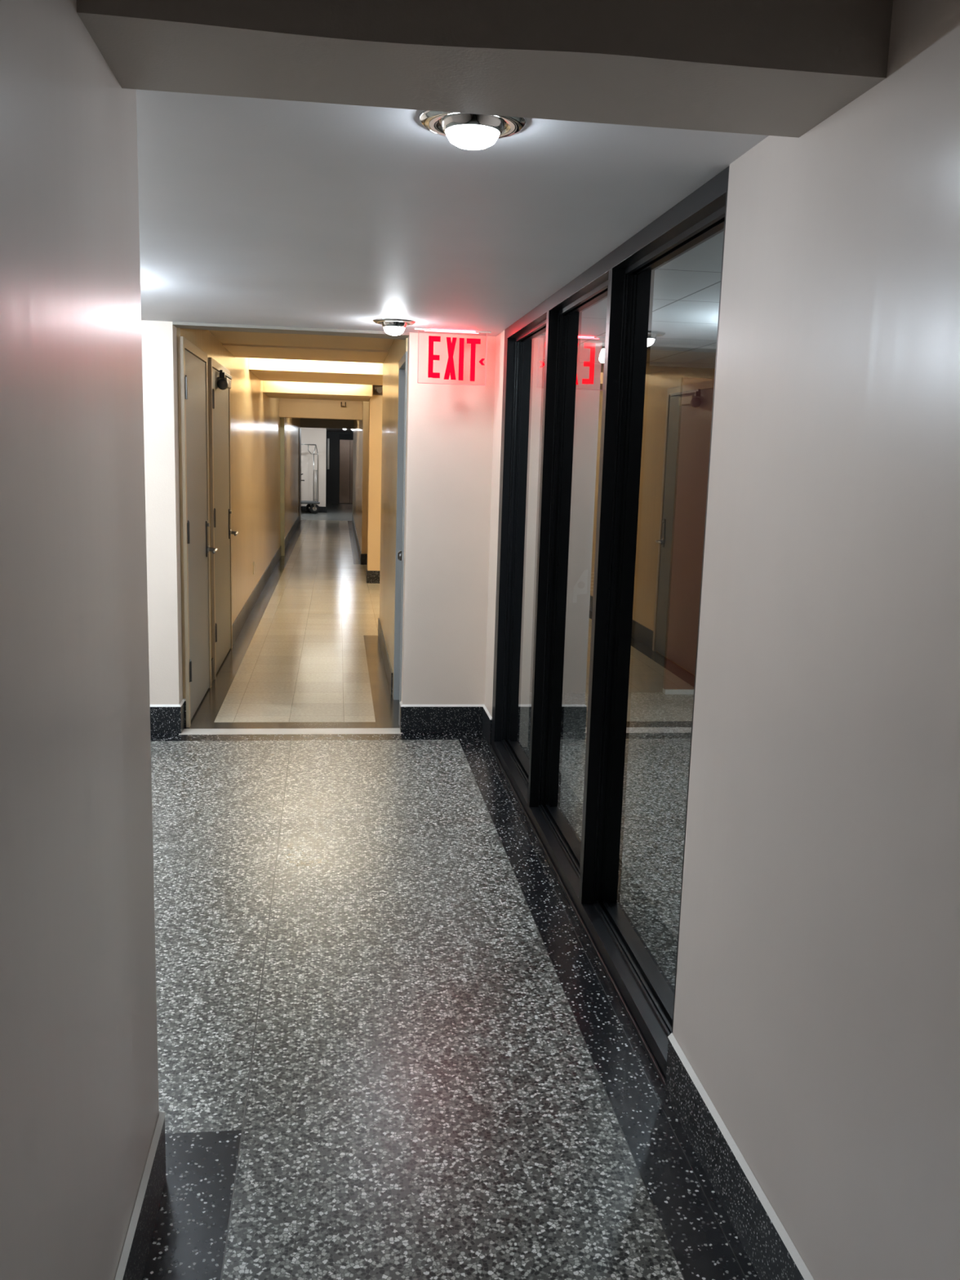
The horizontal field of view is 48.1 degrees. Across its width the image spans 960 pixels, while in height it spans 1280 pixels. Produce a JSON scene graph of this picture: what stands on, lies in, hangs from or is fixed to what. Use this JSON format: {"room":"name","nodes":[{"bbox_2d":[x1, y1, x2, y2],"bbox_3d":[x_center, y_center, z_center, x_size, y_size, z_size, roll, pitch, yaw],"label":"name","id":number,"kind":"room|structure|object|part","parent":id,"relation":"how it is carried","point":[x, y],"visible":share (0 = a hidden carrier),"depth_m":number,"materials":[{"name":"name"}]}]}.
{"room":"building corridor","nodes":[
{"label":"building corridor","id":0,"kind":"room"},
{"bbox_2d":[0,0,159,1279],"bbox_3d":[-1.758,0.332,-0.651,2.948,2.460,5.069,0,10,-8],"label":"wall","id":1,"kind":"structure","parent":0,"point":[79,1105],"depth_m":1.43,"materials":[{"name":"white paint"}]},
{"bbox_2d":[114,1111,166,1279],"bbox_3d":[-1.788,1.465,-0.450,2.959,0.157,5.080,0,10,-8],"label":"baseboard","id":2,"kind":"structure","parent":1,"relation":"attached to","point":[132,1262],"depth_m":2.00,"materials":[{"name":"black stone"}]},
{"bbox_2d":[141,320,182,704],"bbox_3d":[-2.797,-0.684,5.417,2.478,2.350,0.142,0,10,-8],"label":"wall","id":3,"kind":"structure","parent":0,"point":[159,338],"depth_m":5.51,"materials":[{"name":"white paint"}]},
{"bbox_2d":[150,698,186,733],"bbox_3d":[-2.821,0.397,5.596,2.495,0.157,0.150,0,10,-8],"label":"baseboard","id":4,"kind":"structure","parent":3,"relation":"attached to","point":[164,718],"depth_m":5.68,"materials":[{"name":"black stone"}]},
{"bbox_2d":[176,327,300,698],"bbox_3d":[-2.851,-2.367,14.484,0.245,2.600,18.160,0,10,-8],"label":"wall","id":5,"kind":"structure","parent":0,"point":[255,419],"depth_m":9.93,"materials":[{"name":"beige paint"}]},
{"bbox_2d":[179,336,217,727],"bbox_3d":[-1.589,-0.626,6.169,0.083,2.055,1.035,0,10,-8],"label":"door","id":6,"kind":"structure","parent":5,"relation":"in","point":[197,549],"depth_m":6.06,"materials":[{"name":"grey paint"}]},
{"bbox_3d":[-1.624,-0.605,6.168,0.011,1.988,0.925,0,10,-8],"label":"panel","id":7,"kind":"part","parent":6,"relation":"part of","materials":[{"name":"grey paint"}]},
{"bbox_3d":[-1.668,-0.618,6.567,0.008,0.220,0.044,0,10,-8],"label":"lock plate","id":8,"kind":"part","parent":6,"relation":"part of","materials":[{"name":"grey metal"}]},
{"bbox_3d":[-1.629,-0.545,6.529,0.065,0.044,0.152,0,10,-8],"label":"lever handle","id":9,"kind":"part","parent":6,"relation":"part of","materials":[{"name":"silver metal"}]},
{"bbox_2d":[211,657,213,683],"bbox_3d":[-1.740,0.202,6.962,0.011,0.146,0.140,0,10,-8],"label":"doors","id":10,"kind":"structure","parent":5,"relation":"in","point":[212,664],"depth_m":6.98,"materials":[{"name":"paint"}]},
{"bbox_2d":[208,357,238,679],"bbox_3d":[-1.760,-0.853,7.460,0.083,2.055,1.180,0,10,-8],"label":"door","id":11,"kind":"structure","parent":5,"relation":"in","point":[220,377],"depth_m":7.33,"materials":[{"name":"grey paint"}]},
{"bbox_3d":[-1.795,-0.832,7.459,0.011,1.988,1.070,0,10,-8],"label":"panel","id":12,"kind":"part","parent":11,"relation":"part of","materials":[{"name":"grey paint"}]},
{"bbox_3d":[-1.739,-1.807,7.388,0.034,0.050,0.650,0,10,-8],"label":"closer arm","id":13,"kind":"part","parent":11,"relation":"part of","materials":[{"name":"black plastic"}]},
{"bbox_3d":[-1.848,-0.857,7.929,0.008,0.220,0.044,0,10,-8],"label":"lock plate","id":14,"kind":"part","parent":11,"relation":"part of","materials":[{"name":"grey metal"}]},
{"bbox_3d":[-1.809,-0.784,7.892,0.065,0.044,0.152,0,10,-8],"label":"lever handle","id":15,"kind":"part","parent":11,"relation":"part of","materials":[{"name":"silver metal"}]},
{"bbox_2d":[253,561,254,574],"bbox_3d":[-2.197,-0.699,10.440,0.008,0.116,0.072,0,10,-8],"label":"outlet cover","id":16,"kind":"object","parent":5,"relation":"attached to","point":[254,562],"visible":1,"depth_m":10.43,"materials":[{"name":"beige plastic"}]},
{"bbox_2d":[231,516,298,644],"bbox_3d":[-2.919,-1.364,15.889,0.011,0.146,15.740,0,10,-8],"label":"baseboard","id":17,"kind":"structure","parent":5,"relation":"attached to","point":[238,623],"depth_m":10.79,"materials":[{"name":"black stone"}]},
{"bbox_2d":[280,417,284,555],"bbox_3d":[-2.809,-2.199,15.287,0.056,2.000,0.100,0,10,-8],"label":"post","id":18,"kind":"object","parent":5,"relation":"attached to","point":[282,420],"visible":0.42,"depth_m":15.24,"materials":[{"name":"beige paint"}]},
{"bbox_2d":[298,427,304,522],"bbox_3d":[-3.782,-3.499,22.819,0.096,1.940,0.950,0,10,-8],"label":"door","id":19,"kind":"structure","parent":5,"relation":"in","point":[300,429],"depth_m":22.65,"materials":[{"name":"brown paint"}]},
{"bbox_3d":[-3.822,-3.499,22.813,0.015,1.940,0.950,0,10,-8],"label":"panel","id":20,"kind":"part","parent":19,"relation":"part of","materials":[{"name":"brown paint"}]},
{"bbox_2d":[208,329,394,363],"bbox_3d":[-1.134,-3.460,14.345,3.105,0.495,17.900,0,10,-8],"label":"ceiling","id":21,"kind":"structure","parent":0,"point":[239,344],"depth_m":7.51,"materials":[{"name":"beige paint"}]},
{"bbox_2d":[172,321,409,339],"bbox_3d":[-0.958,-1.712,5.527,1.181,0.252,0.235,0,10,-8],"label":"door frame","id":22,"kind":"structure","parent":21,"relation":"attached to","point":[213,326],"depth_m":5.48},
{"bbox_2d":[248,357,382,385],"bbox_3d":[-1.484,-2.713,10.570,1.425,0.273,1.580,0,10,-8],"label":"ceiling beam","id":23,"kind":"structure","parent":21,"relation":"attached to","point":[265,369],"depth_m":9.86,"materials":[{"name":"beige paint"}]},
{"bbox_2d":[262,380,372,401],"bbox_3d":[-1.827,-2.949,12.193,1.169,0.377,1.300,0,10,-8],"label":"ceiling beam","id":24,"kind":"structure","parent":21,"relation":"attached to","point":[274,389],"depth_m":11.61,"materials":[{"name":"beige paint"}]},
{"bbox_2d":[373,385,382,395],"bbox_3d":[-1.117,-2.801,11.964,0.138,0.140,0.180,0,10,-8],"label":"bracket","id":25,"kind":"object","parent":24,"relation":"attached to","point":[377,389],"visible":0.59,"depth_m":11.92,"materials":[{"name":"brown metal"}]},
{"bbox_2d":[279,398,362,420],"bbox_3d":[-2.193,-3.368,15.132,1.215,0.507,0.680,0,10,-8],"label":"ceiling beam","id":26,"kind":"structure","parent":21,"relation":"attached to","point":[288,407],"depth_m":14.85,"materials":[{"name":"beige paint"}]},
{"bbox_2d":[300,417,353,429],"bbox_3d":[-3.250,-4.869,23.135,1.215,0.615,0.300,0,10,-8],"label":"ceiling beam","id":27,"kind":"structure","parent":21,"relation":"attached to","point":[304,423],"depth_m":23.02,"materials":[{"name":"grey paint"}]},
{"bbox_2d":[300,427,326,506],"bbox_3d":[-5.240,-4.214,26.314,2.912,2.100,0.200,0,10,-8],"label":"wall","id":28,"kind":"structure","parent":0,"point":[317,436],"depth_m":26.35,"materials":[{"name":"white paint"}]},
{"bbox_2d":[301,506,326,512],"bbox_3d":[-5.263,-3.250,26.474,2.924,0.146,0.212,0,10,-8],"label":"baseboard","id":29,"kind":"structure","parent":28,"relation":"attached to","point":[322,509],"depth_m":26.54,"materials":[{"name":"black stone"}]},
{"bbox_2d":[325,431,353,503],"bbox_3d":[-4.639,-5.044,31.265,5.400,2.100,0.200,0,10,-8],"label":"wall","id":30,"kind":"structure","parent":0,"point":[332,474],"depth_m":31.23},
{"bbox_2d":[327,438,329,469],"bbox_3d":[-4.390,-5.386,31.115,0.060,0.880,0.041,0,10,-8],"label":"metal strip","id":31,"kind":"object","parent":30,"relation":"attached to","point":[328,439],"visible":1,"depth_m":31.09,"materials":[{"name":"silver metal"}]},
{"bbox_2d":[338,433,353,503],"bbox_3d":[-3.619,-4.971,31.285,0.970,1.990,0.050,0,10,-8],"label":"door","id":32,"kind":"structure","parent":30,"relation":"in","point":[346,441],"depth_m":31.24,"materials":[{"name":"brown metal"}]},
{"bbox_2d":[326,428,353,432],"bbox_3d":[-4.155,-5.508,27.664,5.400,0.140,9.000,0,10,-8],"label":"ceiling","id":33,"kind":"structure","parent":0,"point":[327,429],"depth_m":28.95,"materials":[{"name":"white paint"}]},
{"bbox_2d":[352,337,407,697],"bbox_3d":[-0.622,-2.339,14.722,1.972,2.600,18.280,0,10,-8],"label":"wall","id":34,"kind":"structure","parent":0,"point":[398,348],"depth_m":8.55,"materials":[{"name":"beige paint"}]},
{"bbox_2d":[351,514,367,564],"bbox_3d":[-2.079,-1.897,19.147,0.282,0.146,9.410,0,10,-8],"label":"baseboard","id":35,"kind":"structure","parent":34,"relation":"attached to","point":[363,557],"depth_m":15.37,"materials":[{"name":"black stone"}]},
{"bbox_2d":[365,568,379,583],"bbox_3d":[-0.412,-0.747,12.735,1.858,0.146,0.260,0,10,-8],"label":"baseboard","id":36,"kind":"structure","parent":34,"relation":"attached to","point":[371,576],"depth_m":12.49,"materials":[{"name":"black stone"}]},
{"bbox_2d":[377,617,392,695],"bbox_3d":[-0.624,0.084,7.851,0.158,0.146,2.269,0,10,-8],"label":"baseboard","id":37,"kind":"structure","parent":34,"relation":"attached to","point":[388,670],"depth_m":7.51,"materials":[{"name":"black stone"}]},
{"bbox_2d":[393,351,407,725],"bbox_3d":[-0.409,-0.588,6.170,0.148,2.050,0.680,0,10,-8],"label":"door","id":38,"kind":"structure","parent":34,"relation":"in","point":[402,368],"depth_m":6.40,"materials":[{"name":"blue paint"}]},
{"bbox_3d":[-0.422,-0.467,5.964,0.068,0.054,0.054,0,10,-8],"label":"knob","id":39,"kind":"part","parent":38,"relation":"part of","materials":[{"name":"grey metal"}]},
{"bbox_2d":[142,502,759,1279],"bbox_3d":[-1.536,-1.050,14.970,7.500,0.080,36.000,0,10,-8],"label":"floor","id":40,"kind":"structure","parent":0,"point":[428,1100],"depth_m":3.03,"materials":[{"name":"grey stone"}]},
{"bbox_2d":[220,740,291,1279],"bbox_3d":[-0.544,1.088,2.443,0.020,0.003,6.540,0,10,-8],"label":"divider","id":41,"kind":"object","parent":40,"relation":"on","point":[251,1062],"visible":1,"depth_m":2.73,"materials":[{"name":"grey metal"}]},
{"bbox_2d":[301,444,319,513],"bbox_3d":[-4.454,-3.889,25.881,1.100,1.652,0.600,-2,10,-19],"label":"luggage cart","id":42,"kind":"object","parent":40,"relation":"on","point":[312,507],"visible":0.46,"depth_m":25.92,"materials":[{"name":"grey metal"}]},
{"bbox_2d":[458,740,747,1279],"bbox_3d":[0.494,1.266,1.588,0.119,0.003,8.540,0,10,-8],"label":"divider","id":43,"kind":"object","parent":40,"relation":"on","point":[459,740],"visible":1,"depth_m":2.68,"materials":[{"name":"black stone"}]},
{"bbox_2d":[136,88,768,336],"bbox_3d":[-1.709,-1.315,3.448,4.105,0.100,3.768,0,10,-8],"label":"ceiling","id":44,"kind":"structure","parent":0,"point":[255,211],"depth_m":2.72,"materials":[{"name":"white paint"}]},
{"bbox_2d":[373,318,415,335],"bbox_3d":[-0.405,-1.469,5.064,0.200,0.065,0.200,0,10,-8],"label":"ceiling lamp","id":45,"kind":"object","parent":44,"relation":"attached to","point":[393,326],"visible":1,"depth_m":5.02,"materials":[{"name":"white glass"}]},
{"bbox_2d":[414,328,491,386],"bbox_3d":[-0.138,-1.411,5.367,0.381,0.264,0.029,0,10,-8],"label":"exit sign","id":46,"kind":"object","parent":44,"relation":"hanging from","point":[450,368],"visible":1,"depth_m":5.36,"materials":[{"name":"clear plastic"}]},
{"bbox_2d":[418,110,526,150],"bbox_3d":[-0.014,-0.939,1.996,0.200,0.048,0.200,0,10,-8],"label":"ceiling lamp","id":47,"kind":"object","parent":44,"relation":"attached to","point":[471,131],"visible":0.89,"depth_m":1.96,"materials":[{"name":"white glass"}]},
{"bbox_2d":[400,305,537,717],"bbox_3d":[-0.061,-0.637,5.628,0.641,2.350,0.453,0,10,-8],"label":"wall","id":48,"kind":"structure","parent":0,"point":[453,432],"depth_m":5.70,"materials":[{"name":"white paint"}]},
{"bbox_2d":[399,700,492,746],"bbox_3d":[-0.152,0.435,5.853,0.607,0.157,0.266,6,11,25],"label":"baseboard","id":49,"kind":"structure","parent":48,"relation":"attached to","point":[414,718],"depth_m":5.87,"materials":[{"name":"black stone"}]},
{"bbox_2d":[564,362,715,692],"bbox_3d":[1.740,-0.727,7.039,3.300,2.160,0.150,0,10,-8],"label":"wall","id":50,"kind":"structure","parent":0,"point":[664,383],"depth_m":6.84,"materials":[{"name":"grey paint"}]},
{"bbox_2d":[568,562,594,604],"bbox_3d":[0.698,-0.362,6.885,0.260,0.270,0.006,0,10,-8],"label":"notice","id":51,"kind":"object","parent":50,"relation":"attached to","point":[582,574],"visible":0.71,"depth_m":6.88,"materials":[{"name":"grey paper"}]},
{"bbox_2d":[662,377,714,694],"bbox_3d":[1.914,-0.639,6.971,1.370,2.020,0.055,0,10,-8],"label":"door","id":52,"kind":"structure","parent":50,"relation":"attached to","point":[696,397],"depth_m":6.88,"materials":[{"name":"paint"}]},
{"bbox_2d":[579,231,724,368],"bbox_3d":[1.989,-1.356,4.581,3.265,0.075,5.100,0,10,-8],"label":"ceiling","id":53,"kind":"structure","parent":0,"point":[686,292],"depth_m":4.36,"materials":[{"name":"paint"}]},
{"bbox_2d":[598,344,604,363],"bbox_3d":[0.641,-1.484,5.578,0.048,0.094,0.048,0,10,-8],"label":"lamp","id":54,"kind":"object","parent":53,"relation":"attached to","point":[602,356],"visible":0.64,"depth_m":5.56,"materials":[{"name":"white glass"}]},
{"bbox_2d":[672,0,959,1279],"bbox_3d":[0.931,0.334,-0.183,0.198,2.460,5.288,0,10,-8],"label":"wall","id":55,"kind":"structure","parent":0,"point":[817,1003],"depth_m":1.73,"materials":[{"name":"white paint"}]},
{"bbox_2d":[491,165,729,1078],"bbox_3d":[0.354,-0.214,3.938,0.130,2.112,3.105,0,10,-8],"label":"window","id":56,"kind":"structure","parent":55,"relation":"in","point":[542,350],"depth_m":3.53,"materials":[{"name":"black metal"}]},
{"bbox_3d":[0.229,-0.380,4.865,0.006,2.004,0.995,0,10,-8],"label":"glass pane","id":57,"kind":"part","parent":56,"relation":"part of","materials":[{"name":"clear glass"}]},
{"bbox_3d":[0.360,-0.207,3.877,0.006,2.004,0.940,0,10,-8],"label":"glass pane","id":58,"kind":"part","parent":56,"relation":"part of","materials":[{"name":"clear glass"}]},
{"bbox_2d":[489,744,665,1089],"bbox_3d":[0.253,0.818,4.106,0.008,0.016,3.097,0,10,-8],"label":"strip","id":59,"kind":"object","parent":56,"relation":"attached to","point":[652,1060],"visible":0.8,"depth_m":3.34,"materials":[{"name":"black metal"}]},
{"bbox_3d":[0.323,0.792,4.111,0.130,0.070,3.099,0,10,-8],"label":"sill rail","id":60,"kind":"part","parent":56,"relation":"part of","materials":[{"name":"black metal"}]},
{"bbox_3d":[0.384,-1.221,3.765,0.130,0.066,3.099,0,10,-8],"label":"head rail","id":61,"kind":"part","parent":56,"relation":"part of","materials":[{"name":"black metal"}]},
{"bbox_2d":[664,1032,813,1279],"bbox_3d":[0.794,1.468,-0.003,0.013,0.157,5.287,0,10,-8],"label":"baseboard","id":62,"kind":"structure","parent":55,"relation":"attached to","point":[771,1252],"depth_m":2.15,"materials":[{"name":"black stone"}]},
{"bbox_3d":[0.317,-0.876,-0.813,1.600,0.100,4.630,0,10,-8],"label":"ceiling","id":63,"kind":"structure","parent":0,"visible":0},
{"bbox_2d":[76,0,893,137],"bbox_3d":[0.017,-1.056,1.634,1.154,0.390,0.314,0,10,-8],"label":"ceiling beam","id":64,"kind":"structure","parent":63,"relation":"attached to","point":[776,68],"depth_m":1.57,"materials":[{"name":"grey paint"}]}
]}

